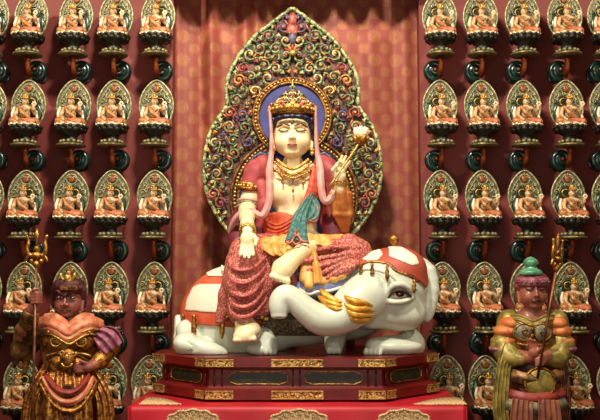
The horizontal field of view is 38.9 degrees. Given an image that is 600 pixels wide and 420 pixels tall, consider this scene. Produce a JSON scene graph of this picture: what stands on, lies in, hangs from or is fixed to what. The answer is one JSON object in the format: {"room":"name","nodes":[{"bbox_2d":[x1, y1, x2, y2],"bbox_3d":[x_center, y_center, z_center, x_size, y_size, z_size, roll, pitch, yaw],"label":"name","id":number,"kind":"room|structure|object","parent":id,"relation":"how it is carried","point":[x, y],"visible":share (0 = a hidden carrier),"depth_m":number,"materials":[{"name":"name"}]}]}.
{"room":"house of worship","nodes":[
{"label":"house of worship","id":0,"kind":"room"},
{"bbox_2d":[0,0,175,419],"bbox_3d":[-3.307,-0.062,9.404,3.786,6.800,0.180,0,-5,0],"label":"wall","id":1,"kind":"structure","parent":0,"point":[139,257],"depth_m":9.35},
{"bbox_2d":[0,333,2,347],"bbox_3d":[-3.240,1.405,8.950,0.212,0.248,0.516,0,-5,0],"label":"wall bracket","id":2,"kind":"object","parent":1,"relation":"attached to","point":[1,335],"visible":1,"depth_m":9.17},
{"bbox_2d":[0,277,1,297],"bbox_3d":[-3.294,0.900,8.777,0.374,0.735,0.352,0,-5,2],"label":"figurine","id":3,"kind":"object","parent":2,"relation":"on","point":[0,277],"visible":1,"depth_m":8.85,"materials":[{"name":"green ceramic"}]},
{"bbox_2d":[0,242,5,258],"bbox_3d":[-3.240,0.443,9.026,0.212,0.248,0.516,0,-5,0],"label":"wall bracket","id":4,"kind":"object","parent":1,"relation":"attached to","point":[2,246],"visible":1,"depth_m":8.99,"materials":[{"name":"green ceramic"}]},
{"bbox_2d":[0,181,4,220],"bbox_3d":[-3.294,-0.063,8.852,0.374,0.735,0.352,0,-5,-4],"label":"figurine","id":5,"kind":"object","parent":4,"relation":"on","point":[2,195],"visible":1,"depth_m":8.95,"materials":[{"name":"green ceramic"}]},
{"bbox_2d":[0,151,7,170],"bbox_3d":[-3.240,-0.520,9.102,0.212,0.248,0.516,0,-5,0],"label":"wall bracket","id":6,"kind":"object","parent":1,"relation":"attached to","point":[3,159],"visible":1,"depth_m":9.05,"materials":[{"name":"ceramic"}]},
{"bbox_2d":[0,87,6,146],"bbox_3d":[-3.294,-1.026,8.928,0.374,0.735,0.352,0,-5,0],"label":"figurine","id":7,"kind":"object","parent":6,"relation":"on","point":[3,100],"visible":1,"depth_m":9.01,"materials":[{"name":"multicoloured ceramic"}]},
{"bbox_2d":[0,61,10,82],"bbox_3d":[-3.240,-1.483,9.178,0.212,0.248,0.516,0,-5,0],"label":"wall bracket","id":8,"kind":"object","parent":1,"relation":"attached to","point":[5,75],"visible":1,"depth_m":9.12,"materials":[{"name":"green ceramic"}]},
{"bbox_2d":[0,0,9,58],"bbox_3d":[-3.294,-1.988,9.004,0.374,0.735,0.352,0,-5,4],"label":"figurine","id":9,"kind":"object","parent":8,"relation":"on","point":[4,9],"visible":1,"depth_m":9.06,"materials":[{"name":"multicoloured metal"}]},
{"bbox_2d":[19,239,43,262],"bbox_3d":[-2.823,0.443,9.026,0.212,0.248,0.516,0,-5,0],"label":"wall bracket","id":10,"kind":"object","parent":1,"relation":"attached to","point":[23,242],"visible":0.5,"depth_m":8.94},
{"bbox_2d":[5,170,43,238],"bbox_3d":[-2.877,-0.063,8.852,0.374,0.735,0.352,0,-5,-4],"label":"figurine","id":11,"kind":"object","parent":10,"relation":"on","point":[25,192],"visible":0.99,"depth_m":8.81,"materials":[{"name":"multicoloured ceramic"}]},
{"bbox_2d":[21,147,45,172],"bbox_3d":[-2.823,-0.520,9.102,0.212,0.248,0.516,0,-5,0],"label":"wall bracket","id":12,"kind":"object","parent":1,"relation":"attached to","point":[35,159],"visible":1,"depth_m":9.04,"materials":[{"name":"ceramic"}]},
{"bbox_2d":[8,80,46,148],"bbox_3d":[-2.877,-1.026,8.928,0.374,0.735,0.352,0,-5,0],"label":"figurine","id":13,"kind":"object","parent":12,"relation":"on","point":[28,103],"visible":1,"depth_m":8.88,"materials":[{"name":"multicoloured ceramic"}]},
{"bbox_2d":[23,56,47,82],"bbox_3d":[-2.823,-1.483,9.178,0.212,0.248,0.516,0,-5,0],"label":"wall bracket","id":14,"kind":"object","parent":1,"relation":"attached to","point":[36,69],"visible":0.99,"depth_m":9.11,"materials":[{"name":"ceramic"}]},
{"bbox_2d":[10,0,48,58],"bbox_3d":[-2.877,-1.988,9.004,0.374,0.735,0.352,0,-5,4],"label":"figurine","id":15,"kind":"object","parent":14,"relation":"on","point":[31,17],"visible":1,"depth_m":8.95,"materials":[{"name":"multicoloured ceramic"}]},
{"bbox_2d":[65,239,88,262],"bbox_3d":[-2.344,0.443,9.026,0.212,0.248,0.516,0,-5,0],"label":"wall bracket","id":16,"kind":"object","parent":1,"relation":"attached to","point":[77,250],"visible":1,"depth_m":8.96,"materials":[{"name":"green ceramic"}]},
{"bbox_2d":[52,170,89,238],"bbox_3d":[-2.397,-0.063,8.852,0.374,0.735,0.352,0,-5,-4],"label":"figurine","id":17,"kind":"object","parent":16,"relation":"on","point":[71,195],"visible":1,"depth_m":8.81,"materials":[{"name":"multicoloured ceramic"}]},
{"bbox_2d":[67,147,89,172],"bbox_3d":[-2.344,-0.520,9.102,0.212,0.248,0.516,0,-5,0],"label":"wall bracket","id":18,"kind":"object","parent":1,"relation":"attached to","point":[79,159],"visible":1,"depth_m":9.04,"materials":[{"name":"ceramic"}]},
{"bbox_2d":[54,80,91,148],"bbox_3d":[-2.397,-1.026,8.928,0.374,0.735,0.352,0,-5,0],"label":"figurine","id":19,"kind":"object","parent":18,"relation":"on","point":[73,104],"visible":1,"depth_m":8.88,"materials":[{"name":"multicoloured ceramic"}]},
{"bbox_2d":[69,56,91,82],"bbox_3d":[-2.344,-1.483,9.178,0.212,0.248,0.516,0,-5,0],"label":"wall bracket","id":20,"kind":"object","parent":1,"relation":"attached to","point":[81,70],"visible":1,"depth_m":9.11,"materials":[{"name":"ceramic"}]},
{"bbox_2d":[56,0,93,58],"bbox_3d":[-2.397,-1.988,9.004,0.374,0.735,0.352,0,-5,4],"label":"figurine","id":21,"kind":"object","parent":20,"relation":"on","point":[76,17],"visible":0.99,"depth_m":8.95,"materials":[{"name":"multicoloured ceramic"}]},
{"bbox_2d":[106,239,128,262],"bbox_3d":[-1.917,0.443,9.026,0.212,0.248,0.516,0,-5,0],"label":"wall bracket","id":22,"kind":"object","parent":1,"relation":"attached to","point":[118,250],"visible":0.99,"depth_m":8.96,"materials":[{"name":"ceramic"}]},
{"bbox_2d":[93,170,129,238],"bbox_3d":[-1.970,-0.063,8.852,0.374,0.735,0.352,0,-5,-4],"label":"figurine","id":23,"kind":"object","parent":22,"relation":"on","point":[112,192],"visible":1,"depth_m":8.81,"materials":[{"name":"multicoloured ceramic"}]},
{"bbox_2d":[108,147,129,171],"bbox_3d":[-1.917,-0.520,9.102,0.212,0.248,0.516,0,-5,0],"label":"wall bracket","id":24,"kind":"object","parent":1,"relation":"attached to","point":[119,159],"visible":1,"depth_m":9.04,"materials":[{"name":"green ceramic"}]},
{"bbox_2d":[95,80,131,148],"bbox_3d":[-1.970,-1.026,8.928,0.374,0.735,0.352,0,-5,0],"label":"figurine","id":25,"kind":"object","parent":24,"relation":"on","point":[114,102],"visible":1,"depth_m":8.88,"materials":[{"name":"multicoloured ceramic"}]},
{"bbox_2d":[109,56,131,82],"bbox_3d":[-1.917,-1.483,9.178,0.212,0.248,0.516,0,-5,0],"label":"wall bracket","id":26,"kind":"object","parent":1,"relation":"attached to","point":[121,70],"visible":0.99,"depth_m":9.11,"materials":[{"name":"ceramic"}]},
{"bbox_2d":[97,0,133,58],"bbox_3d":[-1.970,-1.988,9.004,0.374,0.735,0.352,0,-5,4],"label":"figurine","id":27,"kind":"object","parent":26,"relation":"on","point":[116,17],"visible":1,"depth_m":8.95,"materials":[{"name":"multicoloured ceramic"}]},
{"bbox_2d":[117,333,126,354],"bbox_3d":[-1.917,1.405,8.950,0.212,0.248,0.516,0,-5,0],"label":"wall bracket","id":28,"kind":"object","parent":1,"relation":"attached to","point":[123,344],"visible":0.16,"depth_m":8.89,"materials":[{"name":"ceramic"}]},
{"bbox_2d":[91,262,128,332],"bbox_3d":[-1.970,0.900,8.777,0.374,0.735,0.352,0,-5,2],"label":"figurine","id":29,"kind":"object","parent":28,"relation":"on","point":[111,283],"visible":0.96,"depth_m":8.74,"materials":[{"name":"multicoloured ceramic"}]},
{"bbox_2d":[148,333,169,352],"bbox_3d":[-1.468,1.405,8.950,0.212,0.248,0.516,0,-5,0],"label":"wall bracket","id":30,"kind":"object","parent":1,"relation":"attached to","point":[158,341],"visible":0.91,"depth_m":8.88,"materials":[{"name":"ceramic"}]},
{"bbox_2d":[135,262,171,333],"bbox_3d":[-1.522,0.900,8.777,0.374,0.735,0.352,0,-5,2],"label":"figurine","id":31,"kind":"object","parent":30,"relation":"on","point":[154,283],"visible":1,"depth_m":8.73,"materials":[{"name":"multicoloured ceramic"}]},
{"bbox_2d":[149,239,170,262],"bbox_3d":[-1.468,0.443,9.026,0.212,0.248,0.516,0,-5,0],"label":"wall bracket","id":32,"kind":"object","parent":1,"relation":"attached to","point":[160,249],"visible":0.99,"depth_m":8.96,"materials":[{"name":"ceramic"}]},
{"bbox_2d":[136,170,172,238],"bbox_3d":[-1.522,-0.063,8.852,0.374,0.735,0.352,0,-5,-4],"label":"figurine","id":33,"kind":"object","parent":32,"relation":"on","point":[154,192],"visible":1,"depth_m":8.81,"materials":[{"name":"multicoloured ceramic"}]},
{"bbox_2d":[150,147,171,171],"bbox_3d":[-1.468,-0.520,9.102,0.212,0.248,0.516,0,-5,0],"label":"wall bracket","id":34,"kind":"object","parent":1,"relation":"attached to","point":[162,159],"visible":0.98,"depth_m":9.04,"materials":[{"name":"green ceramic"}]},
{"bbox_2d":[138,80,173,148],"bbox_3d":[-1.522,-1.026,8.928,0.374,0.735,0.352,0,-5,0],"label":"figurine","id":35,"kind":"object","parent":34,"relation":"on","point":[156,101],"visible":1,"depth_m":8.88,"materials":[{"name":"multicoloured ceramic"}]},
{"bbox_2d":[152,56,172,82],"bbox_3d":[-1.468,-1.483,9.178,0.212,0.248,0.516,0,-5,0],"label":"wall bracket","id":36,"kind":"object","parent":1,"relation":"attached to","point":[163,70],"visible":0.97,"depth_m":9.11,"materials":[{"name":"green ceramic"}]},
{"bbox_2d":[139,0,175,58],"bbox_3d":[-1.522,-1.988,9.004,0.374,0.735,0.352,0,-5,4],"label":"figurine","id":37,"kind":"object","parent":36,"relation":"on","point":[158,17],"visible":1,"depth_m":8.95,"materials":[{"name":"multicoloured ceramic"}]},
{"bbox_3d":[-2.823,1.405,8.951,0.212,0.249,0.516,0,-4,0],"label":"wall bracket","id":38,"kind":"object","parent":1,"relation":"attached to","visible":0},
{"bbox_2d":[3,262,41,333],"bbox_3d":[-2.877,0.900,8.777,0.374,0.735,0.352,0,-5,2],"label":"figurine","id":39,"kind":"object","parent":38,"relation":"on","point":[20,282],"visible":0.83,"depth_m":8.75,"materials":[{"name":"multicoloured ceramic"}]},
{"bbox_3d":[-2.344,1.405,8.951,0.212,0.249,0.516,0,-4,0],"label":"wall bracket","id":40,"kind":"object","parent":1,"relation":"attached to","visible":0},
{"bbox_2d":[50,262,87,312],"bbox_3d":[-2.397,0.900,8.777,0.374,0.735,0.352,0,-5,2],"label":"figurine","id":41,"kind":"object","parent":40,"relation":"on","point":[72,266],"visible":0.09,"depth_m":8.87,"materials":[{"name":"green ceramic"}]},
{"bbox_3d":[-2.823,2.368,8.875,0.212,0.249,0.516,0,-4,0],"label":"wall bracket","id":42,"kind":"object","parent":1,"relation":"attached to","visible":0},
{"bbox_2d":[0,360,37,419],"bbox_3d":[-2.877,1.862,8.701,0.374,0.735,0.352,0,-5,-2],"label":"figurine","id":43,"kind":"object","parent":42,"relation":"on","point":[16,383],"visible":0.76,"depth_m":8.66,"materials":[{"name":"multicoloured ceramic"}]},
{"bbox_3d":[-1.917,2.368,8.875,0.212,0.249,0.516,0,-4,0],"label":"wall bracket","id":44,"kind":"object","parent":1,"relation":"attached to","visible":0},
{"bbox_2d":[98,357,126,415],"bbox_3d":[-1.970,1.862,8.701,0.374,0.735,0.352,0,-5,-2],"label":"figurine","id":45,"kind":"object","parent":44,"relation":"on","point":[114,374],"visible":0.41,"depth_m":8.75,"materials":[{"name":"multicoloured ceramic"}]},
{"bbox_3d":[-1.503,2.368,8.875,0.212,0.249,0.516,0,-4,0],"label":"wall bracket","id":46,"kind":"object","parent":1,"relation":"attached to","visible":0},
{"bbox_2d":[131,355,161,403],"bbox_3d":[-1.556,1.862,8.701,0.374,0.735,0.352,0,-5,-2],"label":"figurine","id":47,"kind":"object","parent":46,"relation":"on","point":[147,371],"visible":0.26,"depth_m":8.79,"materials":[{"name":"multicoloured ceramic"}]},
{"bbox_2d":[417,0,599,419],"bbox_3d":[3.263,-0.062,9.404,3.874,6.800,0.180,0,-5,0],"label":"wall","id":48,"kind":"structure","parent":0,"point":[496,165],"depth_m":9.35,"materials":[{"name":"red paint"}]},
{"bbox_2d":[423,56,444,82],"bbox_3d":[1.432,-1.483,9.178,0.212,0.248,0.516,0,-5,0],"label":"wall bracket","id":49,"kind":"object","parent":48,"relation":"attached to","point":[433,70],"visible":0.98,"depth_m":9.11,"materials":[{"name":"green ceramic"}]},
{"bbox_2d":[422,0,457,58],"bbox_3d":[1.485,-1.988,9.004,0.374,0.735,0.352,0,-5,4],"label":"figurine","id":50,"kind":"object","parent":49,"relation":"on","point":[439,17],"visible":1,"depth_m":8.95,"materials":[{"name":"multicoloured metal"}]},
{"bbox_2d":[424,147,445,171],"bbox_3d":[1.432,-0.520,9.102,0.212,0.248,0.516,0,-5,0],"label":"wall bracket","id":51,"kind":"object","parent":48,"relation":"attached to","point":[434,159],"visible":0.99,"depth_m":9.04,"materials":[{"name":"ceramic"}]},
{"bbox_2d":[422,80,458,148],"bbox_3d":[1.485,-1.026,8.928,0.374,0.735,0.352,0,-5,0],"label":"figurine","id":52,"kind":"object","parent":51,"relation":"on","point":[439,104],"visible":0.99,"depth_m":8.88,"materials":[{"name":"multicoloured ceramic"}]},
{"bbox_2d":[425,239,446,262],"bbox_3d":[1.432,0.443,9.026,0.212,0.248,0.516,0,-5,0],"label":"wall bracket","id":53,"kind":"object","parent":48,"relation":"attached to","point":[435,249],"visible":1,"depth_m":8.96,"materials":[{"name":"green ceramic"}]},
{"bbox_2d":[423,170,459,238],"bbox_3d":[1.485,-0.063,8.852,0.374,0.735,0.352,0,-5,-4],"label":"figurine","id":54,"kind":"object","parent":53,"relation":"on","point":[440,193],"visible":1,"depth_m":8.81,"materials":[{"name":"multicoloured ceramic"}]},
{"bbox_2d":[426,333,447,355],"bbox_3d":[1.432,1.405,8.950,0.212,0.248,0.516,0,-5,0],"label":"wall bracket","id":55,"kind":"object","parent":48,"relation":"attached to","point":[437,342],"visible":0.92,"depth_m":8.89,"materials":[{"name":"ceramic"}]},
{"bbox_2d":[429,262,461,333],"bbox_3d":[1.485,0.900,8.777,0.374,0.735,0.352,0,-5,2],"label":"figurine","id":56,"kind":"object","parent":55,"relation":"on","point":[448,308],"visible":0.82,"depth_m":8.72,"materials":[{"name":"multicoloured ceramic"}]},
{"bbox_2d":[464,56,485,82],"bbox_3d":[1.870,-1.483,9.178,0.212,0.248,0.516,0,-5,0],"label":"wall bracket","id":57,"kind":"object","parent":48,"relation":"attached to","point":[473,70],"visible":0.99,"depth_m":9.11,"materials":[{"name":"green ceramic"}]},
{"bbox_2d":[463,0,498,58],"bbox_3d":[1.923,-1.988,9.004,0.374,0.735,0.352,0,-5,4],"label":"figurine","id":58,"kind":"object","parent":57,"relation":"on","point":[480,17],"visible":1,"depth_m":8.95,"materials":[{"name":"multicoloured ceramic"}]},
{"bbox_2d":[465,147,487,171],"bbox_3d":[1.870,-0.520,9.102,0.212,0.248,0.516,0,-5,0],"label":"wall bracket","id":59,"kind":"object","parent":48,"relation":"attached to","point":[475,160],"visible":1,"depth_m":9.04,"materials":[{"name":"green ceramic"}]},
{"bbox_2d":[464,80,500,148],"bbox_3d":[1.923,-1.026,8.928,0.374,0.735,0.352,0,-5,0],"label":"figurine","id":60,"kind":"object","parent":59,"relation":"on","point":[481,102],"visible":1,"depth_m":8.88,"materials":[{"name":"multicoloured ceramic"}]},
{"bbox_2d":[467,239,488,262],"bbox_3d":[1.870,0.443,9.026,0.212,0.248,0.516,0,-5,0],"label":"wall bracket","id":61,"kind":"object","parent":48,"relation":"attached to","point":[477,249],"visible":1,"depth_m":8.96,"materials":[{"name":"green ceramic"}]},
{"bbox_2d":[465,170,501,238],"bbox_3d":[1.923,-0.063,8.852,0.374,0.735,0.352,0,-5,-4],"label":"figurine","id":62,"kind":"object","parent":61,"relation":"on","point":[482,194],"visible":1,"depth_m":8.81,"materials":[{"name":"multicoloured ceramic"}]},
{"bbox_2d":[468,333,490,355],"bbox_3d":[1.870,1.405,8.950,0.212,0.248,0.516,0,-5,0],"label":"wall bracket","id":63,"kind":"object","parent":48,"relation":"attached to","point":[478,343],"visible":0.96,"depth_m":8.89,"materials":[{"name":"ceramic"}]},
{"bbox_2d":[467,262,502,333],"bbox_3d":[1.923,0.900,8.777,0.374,0.735,0.352,0,-5,2],"label":"figurine","id":64,"kind":"object","parent":63,"relation":"on","point":[484,283],"visible":0.95,"depth_m":8.74,"materials":[{"name":"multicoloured ceramic"}]},
{"bbox_2d":[506,56,528,83],"bbox_3d":[2.318,-1.483,9.178,0.212,0.248,0.516,0,-5,0],"label":"wall bracket","id":65,"kind":"object","parent":48,"relation":"attached to","point":[515,70],"visible":0.98,"depth_m":9.11,"materials":[{"name":"ceramic"}]},
{"bbox_2d":[504,0,541,58],"bbox_3d":[2.371,-1.988,9.004,0.374,0.735,0.352,0,-5,4],"label":"figurine","id":66,"kind":"object","parent":65,"relation":"on","point":[522,17],"visible":0.99,"depth_m":8.95,"materials":[{"name":"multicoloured ceramic"}]},
{"bbox_2d":[507,147,530,171],"bbox_3d":[2.318,-0.520,9.102,0.212,0.248,0.516,0,-5,0],"label":"wall bracket","id":67,"kind":"object","parent":48,"relation":"attached to","point":[517,160],"visible":1,"depth_m":9.04,"materials":[{"name":"green ceramic"}]},
{"bbox_2d":[506,80,543,148],"bbox_3d":[2.371,-1.026,8.928,0.374,0.735,0.352,0,-5,0],"label":"figurine","id":68,"kind":"object","parent":67,"relation":"on","point":[523,101],"visible":1,"depth_m":8.88,"materials":[{"name":"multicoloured ceramic"}]},
{"bbox_2d":[509,239,532,262],"bbox_3d":[2.318,0.443,9.026,0.212,0.248,0.516,0,-5,0],"label":"wall bracket","id":69,"kind":"object","parent":48,"relation":"attached to","point":[519,250],"visible":1,"depth_m":8.96,"materials":[{"name":"ceramic"}]},
{"bbox_2d":[507,170,545,238],"bbox_3d":[2.371,-0.063,8.852,0.374,0.735,0.352,0,-5,-4],"label":"figurine","id":70,"kind":"object","parent":69,"relation":"on","point":[525,196],"visible":1,"depth_m":8.81,"materials":[{"name":"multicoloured ceramic"}]},
{"bbox_2d":[547,56,571,83],"bbox_3d":[2.771,-1.483,9.178,0.212,0.248,0.516,0,-5,0],"label":"wall bracket","id":71,"kind":"object","parent":48,"relation":"attached to","point":[558,69],"visible":0.99,"depth_m":9.11,"materials":[{"name":"ceramic"}]},
{"bbox_2d":[547,0,584,58],"bbox_3d":[2.825,-1.988,9.004,0.374,0.735,0.352,0,-5,4],"label":"figurine","id":72,"kind":"object","parent":71,"relation":"on","point":[564,17],"visible":1,"depth_m":8.95,"materials":[{"name":"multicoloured ceramic"}]},
{"bbox_2d":[549,147,573,171],"bbox_3d":[2.771,-0.520,9.102,0.212,0.248,0.516,0,-5,0],"label":"wall bracket","id":73,"kind":"object","parent":48,"relation":"attached to","point":[560,159],"visible":1,"depth_m":9.04,"materials":[{"name":"ceramic"}]},
{"bbox_2d":[549,80,586,148],"bbox_3d":[2.825,-1.026,8.928,0.374,0.735,0.352,0,-5,0],"label":"figurine","id":74,"kind":"object","parent":73,"relation":"on","point":[566,102],"visible":1,"depth_m":8.88,"materials":[{"name":"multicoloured ceramic"}]},
{"bbox_2d":[551,239,575,262],"bbox_3d":[2.771,0.443,9.026,0.212,0.248,0.516,0,-5,0],"label":"wall bracket","id":75,"kind":"object","parent":48,"relation":"attached to","point":[568,247],"visible":0.51,"depth_m":8.93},
{"bbox_2d":[551,170,589,238],"bbox_3d":[2.825,-0.063,8.852,0.374,0.735,0.352,0,-5,-4],"label":"figurine","id":76,"kind":"object","parent":75,"relation":"on","point":[568,196],"visible":1,"depth_m":8.81,"materials":[{"name":"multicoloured ceramic"}]},
{"bbox_2d":[571,333,578,345],"bbox_3d":[2.771,1.405,8.950,0.212,0.248,0.516,0,-5,0],"label":"wall bracket","id":77,"kind":"object","parent":48,"relation":"attached to","point":[573,335],"visible":0.02,"depth_m":8.72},
{"bbox_2d":[554,262,591,333],"bbox_3d":[2.825,0.900,8.777,0.374,0.735,0.352,0,-5,2],"label":"figurine","id":78,"kind":"object","parent":77,"relation":"on","point":[571,290],"visible":0.94,"depth_m":8.74,"materials":[{"name":"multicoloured ceramic"}]},
{"bbox_2d":[586,60,599,82],"bbox_3d":[3.199,-1.483,9.178,0.212,0.248,0.516,0,-5,0],"label":"wall bracket","id":79,"kind":"object","parent":48,"relation":"attached to","point":[593,71],"visible":1,"depth_m":9.12,"materials":[{"name":"ceramic"}]},
{"bbox_2d":[587,0,599,58],"bbox_3d":[3.252,-1.988,9.004,0.374,0.735,0.352,0,-5,4],"label":"figurine","id":80,"kind":"object","parent":79,"relation":"on","point":[593,11],"visible":1,"depth_m":9.05,"materials":[{"name":"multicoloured ceramic"}]},
{"bbox_2d":[588,149,599,171],"bbox_3d":[3.199,-0.520,9.102,0.212,0.248,0.516,0,-5,0],"label":"wall bracket","id":81,"kind":"object","parent":48,"relation":"attached to","point":[594,159],"visible":1,"depth_m":9.04,"materials":[{"name":"green ceramic"}]},
{"bbox_2d":[589,82,599,147],"bbox_3d":[3.252,-1.026,8.928,0.374,0.735,0.352,0,-5,0],"label":"figurine","id":82,"kind":"object","parent":81,"relation":"on","point":[594,101],"visible":1,"depth_m":8.99,"materials":[{"name":"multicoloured ceramic"}]},
{"bbox_2d":[590,241,599,261],"bbox_3d":[3.199,0.443,9.026,0.212,0.248,0.516,0,-5,0],"label":"wall bracket","id":83,"kind":"object","parent":48,"relation":"attached to","point":[595,247],"visible":1,"depth_m":8.97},
{"bbox_2d":[591,175,599,238],"bbox_3d":[3.252,-0.063,8.852,0.374,0.735,0.352,0,-5,-4],"label":"figurine","id":84,"kind":"object","parent":83,"relation":"on","point":[595,193],"visible":1,"depth_m":8.92,"materials":[{"name":"green ceramic"}]},
{"bbox_2d":[593,331,599,352],"bbox_3d":[3.199,1.405,8.950,0.212,0.248,0.516,0,-5,0],"label":"wall bracket","id":85,"kind":"object","parent":48,"relation":"attached to","point":[596,338],"visible":1,"depth_m":8.91,"materials":[{"name":"ceramic"}]},
{"bbox_2d":[594,270,599,316],"bbox_3d":[3.252,0.900,8.777,0.374,0.735,0.352,0,-5,2],"label":"figurine","id":86,"kind":"object","parent":85,"relation":"on","point":[597,279],"visible":1,"depth_m":8.86,"materials":[{"name":"green ceramic"}]},
{"bbox_3d":[2.318,1.405,8.951,0.212,0.249,0.516,0,-4,0],"label":"wall bracket","id":87,"kind":"object","parent":48,"relation":"attached to","visible":0},
{"bbox_2d":[510,264,547,311],"bbox_3d":[2.371,0.900,8.777,0.374,0.735,0.352,0,-5,2],"label":"figurine","id":88,"kind":"object","parent":87,"relation":"on","point":[518,306],"visible":0.12,"depth_m":8.86,"materials":[{"name":"green ceramic"}]},
{"bbox_3d":[1.472,2.368,8.875,0.212,0.249,0.516,0,-4,0],"label":"wall bracket","id":89,"kind":"object","parent":48,"relation":"attached to","visible":0},
{"bbox_2d":[430,355,465,405],"bbox_3d":[1.526,1.862,8.701,0.374,0.735,0.352,0,-5,-2],"label":"figurine","id":90,"kind":"object","parent":89,"relation":"on","point":[447,371],"visible":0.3,"depth_m":8.79,"materials":[{"name":"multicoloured ceramic"}]},
{"bbox_3d":[1.870,2.368,8.875,0.212,0.249,0.516,0,-4,0],"label":"wall bracket","id":91,"kind":"object","parent":48,"relation":"attached to","visible":0},
{"bbox_2d":[468,355,496,419],"bbox_3d":[1.923,1.862,8.701,0.374,0.735,0.352,0,-5,-2],"label":"figurine","id":92,"kind":"object","parent":91,"relation":"on","point":[481,377],"visible":0.66,"depth_m":8.73,"materials":[{"name":"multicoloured ceramic"}]},
{"bbox_3d":[2.771,2.368,8.875,0.212,0.249,0.516,0,-4,0],"label":"wall bracket","id":93,"kind":"object","parent":48,"relation":"attached to","visible":0},
{"bbox_2d":[567,355,594,419],"bbox_3d":[2.825,1.862,8.701,0.374,0.735,0.352,0,-5,-2],"label":"figurine","id":94,"kind":"object","parent":93,"relation":"on","point":[580,379],"visible":0.75,"depth_m":8.65,"materials":[{"name":"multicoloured ceramic"}]},
{"bbox_3d":[3.199,2.368,8.875,0.212,0.249,0.516,0,-4,0],"label":"wall bracket","id":95,"kind":"object","parent":48,"relation":"attached to","visible":0},
{"bbox_2d":[596,368,599,395],"bbox_3d":[3.252,1.862,8.701,0.374,0.735,0.352,0,-5,-2],"label":"figurine","id":96,"kind":"object","parent":95,"relation":"on","point":[598,373],"visible":1,"depth_m":8.78,"materials":[{"name":"green ceramic"}]},
{"bbox_3d":[0.000,3.026,4.677,10.400,0.100,10.600,0,-4,0],"label":"floor","id":97,"kind":"structure","parent":0,"visible":0},
{"bbox_2d":[172,0,419,348],"bbox_3d":[-0.044,0.237,9.643,2.980,6.200,0.162,0,-5,0],"label":"curtain","id":98,"kind":"object","parent":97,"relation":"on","point":[379,37],"visible":0.3,"depth_m":9.75,"materials":[{"name":"red fabric"}]},
{"bbox_3d":[-0.022,2.517,8.188,2.874,1.466,1.640,0,-4,0],"label":"altar table","id":99,"kind":"object","parent":97,"relation":"on","visible":0},
{"bbox_2d":[128,389,466,419],"bbox_3d":[-0.018,2.137,8.180,2.961,0.762,1.754,0,-5,0],"label":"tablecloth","id":100,"kind":"object","parent":99,"relation":"on","point":[440,405],"visible":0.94,"depth_m":7.39,"materials":[{"name":"red fabric"}]},
{"bbox_2d":[202,7,382,345],"bbox_3d":[-0.080,-0.382,9.045,1.932,3.628,0.225,0,-5,0],"label":"aureole","id":101,"kind":"object","parent":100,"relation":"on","point":[292,44],"visible":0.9,"depth_m":9.06,"materials":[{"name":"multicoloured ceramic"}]},
{"bbox_2d":[284,12,300,55],"bbox_3d":[-0.080,-1.887,9.104,0.210,0.497,0.105,0,-5,0],"label":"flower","id":102,"kind":"object","parent":101,"relation":"on","point":[292,20],"depth_m":9.11,"materials":[{"name":"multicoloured ceramic"}]},
{"bbox_2d":[152,345,439,399],"bbox_3d":[-0.041,1.576,8.346,2.779,0.382,1.462,0,-5,0],"label":"plinth","id":103,"kind":"object","parent":100,"relation":"on","point":[307,372],"visible":0.99,"depth_m":7.71,"materials":[{"name":"red paint"}]},
{"bbox_2d":[173,234,439,354],"bbox_3d":[0.049,0.802,8.232,2.603,1.140,1.256,0,-5,3],"label":"elephant statue","id":104,"kind":"object","parent":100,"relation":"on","point":[393,288],"visible":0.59,"depth_m":7.90,"materials":[{"name":"beige"}]},
{"bbox_2d":[180,274,263,326],"bbox_3d":[-0.379,0.868,8.407,1.620,0.639,0.702,0,-5,0],"label":"blanket","id":105,"kind":"object","parent":104,"relation":"on","point":[198,308],"depth_m":8.16,"materials":[{"name":"red fabric"}]},
{"bbox_2d":[215,78,371,342],"bbox_3d":[-0.051,-0.031,8.236,1.470,2.544,0.988,0,-5,0],"label":"statue","id":106,"kind":"object","parent":104,"relation":"on","point":[266,249],"visible":0.99,"depth_m":8.20,"materials":[{"name":"multicoloured"}]},
{"bbox_2d":[287,175,297,192],"bbox_3d":[-0.064,-0.262,8.291,0.119,0.196,0.028,0,-5,0],"label":"pendant","id":107,"kind":"object","parent":106,"relation":"on","point":[292,177],"depth_m":8.29,"materials":[{"name":"gold metal"}]},
{"bbox_2d":[329,126,369,185],"bbox_3d":[0.474,-0.517,8.126,0.389,0.584,0.161,0,-5,0],"label":"flower","id":108,"kind":"object","parent":106,"relation":"attached to","point":[360,137],"visible":1,"depth_m":8.10,"materials":[{"name":"gold metal"}]},
{"bbox_3d":[-2.174,2.967,7.871,0.680,0.520,0.666,0,-4,0],"label":"stone pedestal","id":109,"kind":"object","parent":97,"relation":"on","visible":0},
{"bbox_2d":[10,269,123,419],"bbox_3d":[-2.146,1.626,7.889,0.842,2.153,0.922,4,-6,-38],"label":"guardian statue","id":110,"kind":"object","parent":109,"relation":"on","point":[69,384],"visible":0.95,"depth_m":7.76,"materials":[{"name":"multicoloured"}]},
{"bbox_2d":[24,228,48,419],"bbox_3d":[-2.397,1.422,7.657,0.220,2.523,0.060,0,-5,0],"label":"trident","id":111,"kind":"object","parent":110,"relation":"attached to","point":[36,254],"visible":1,"depth_m":7.71,"materials":[{"name":"brown metal"}]},
{"bbox_3d":[2.193,2.967,7.871,0.640,0.520,0.627,0,-4,0],"label":"stone pedestal","id":112,"kind":"object","parent":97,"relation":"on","visible":0},
{"bbox_2d":[488,257,576,419],"bbox_3d":[2.136,1.567,7.882,0.708,2.270,0.866,-4,-6,38],"label":"guardian statue","id":113,"kind":"object","parent":112,"relation":"on","point":[516,342],"visible":0.98,"depth_m":7.78,"materials":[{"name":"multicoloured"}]},
{"bbox_2d":[536,232,563,378],"bbox_3d":[2.261,0.856,7.637,0.282,1.314,0.117,0,-5,0],"label":"trident","id":114,"kind":"object","parent":113,"relation":"attached to","point":[555,259],"visible":1,"depth_m":7.64,"materials":[{"name":"brown metal"}]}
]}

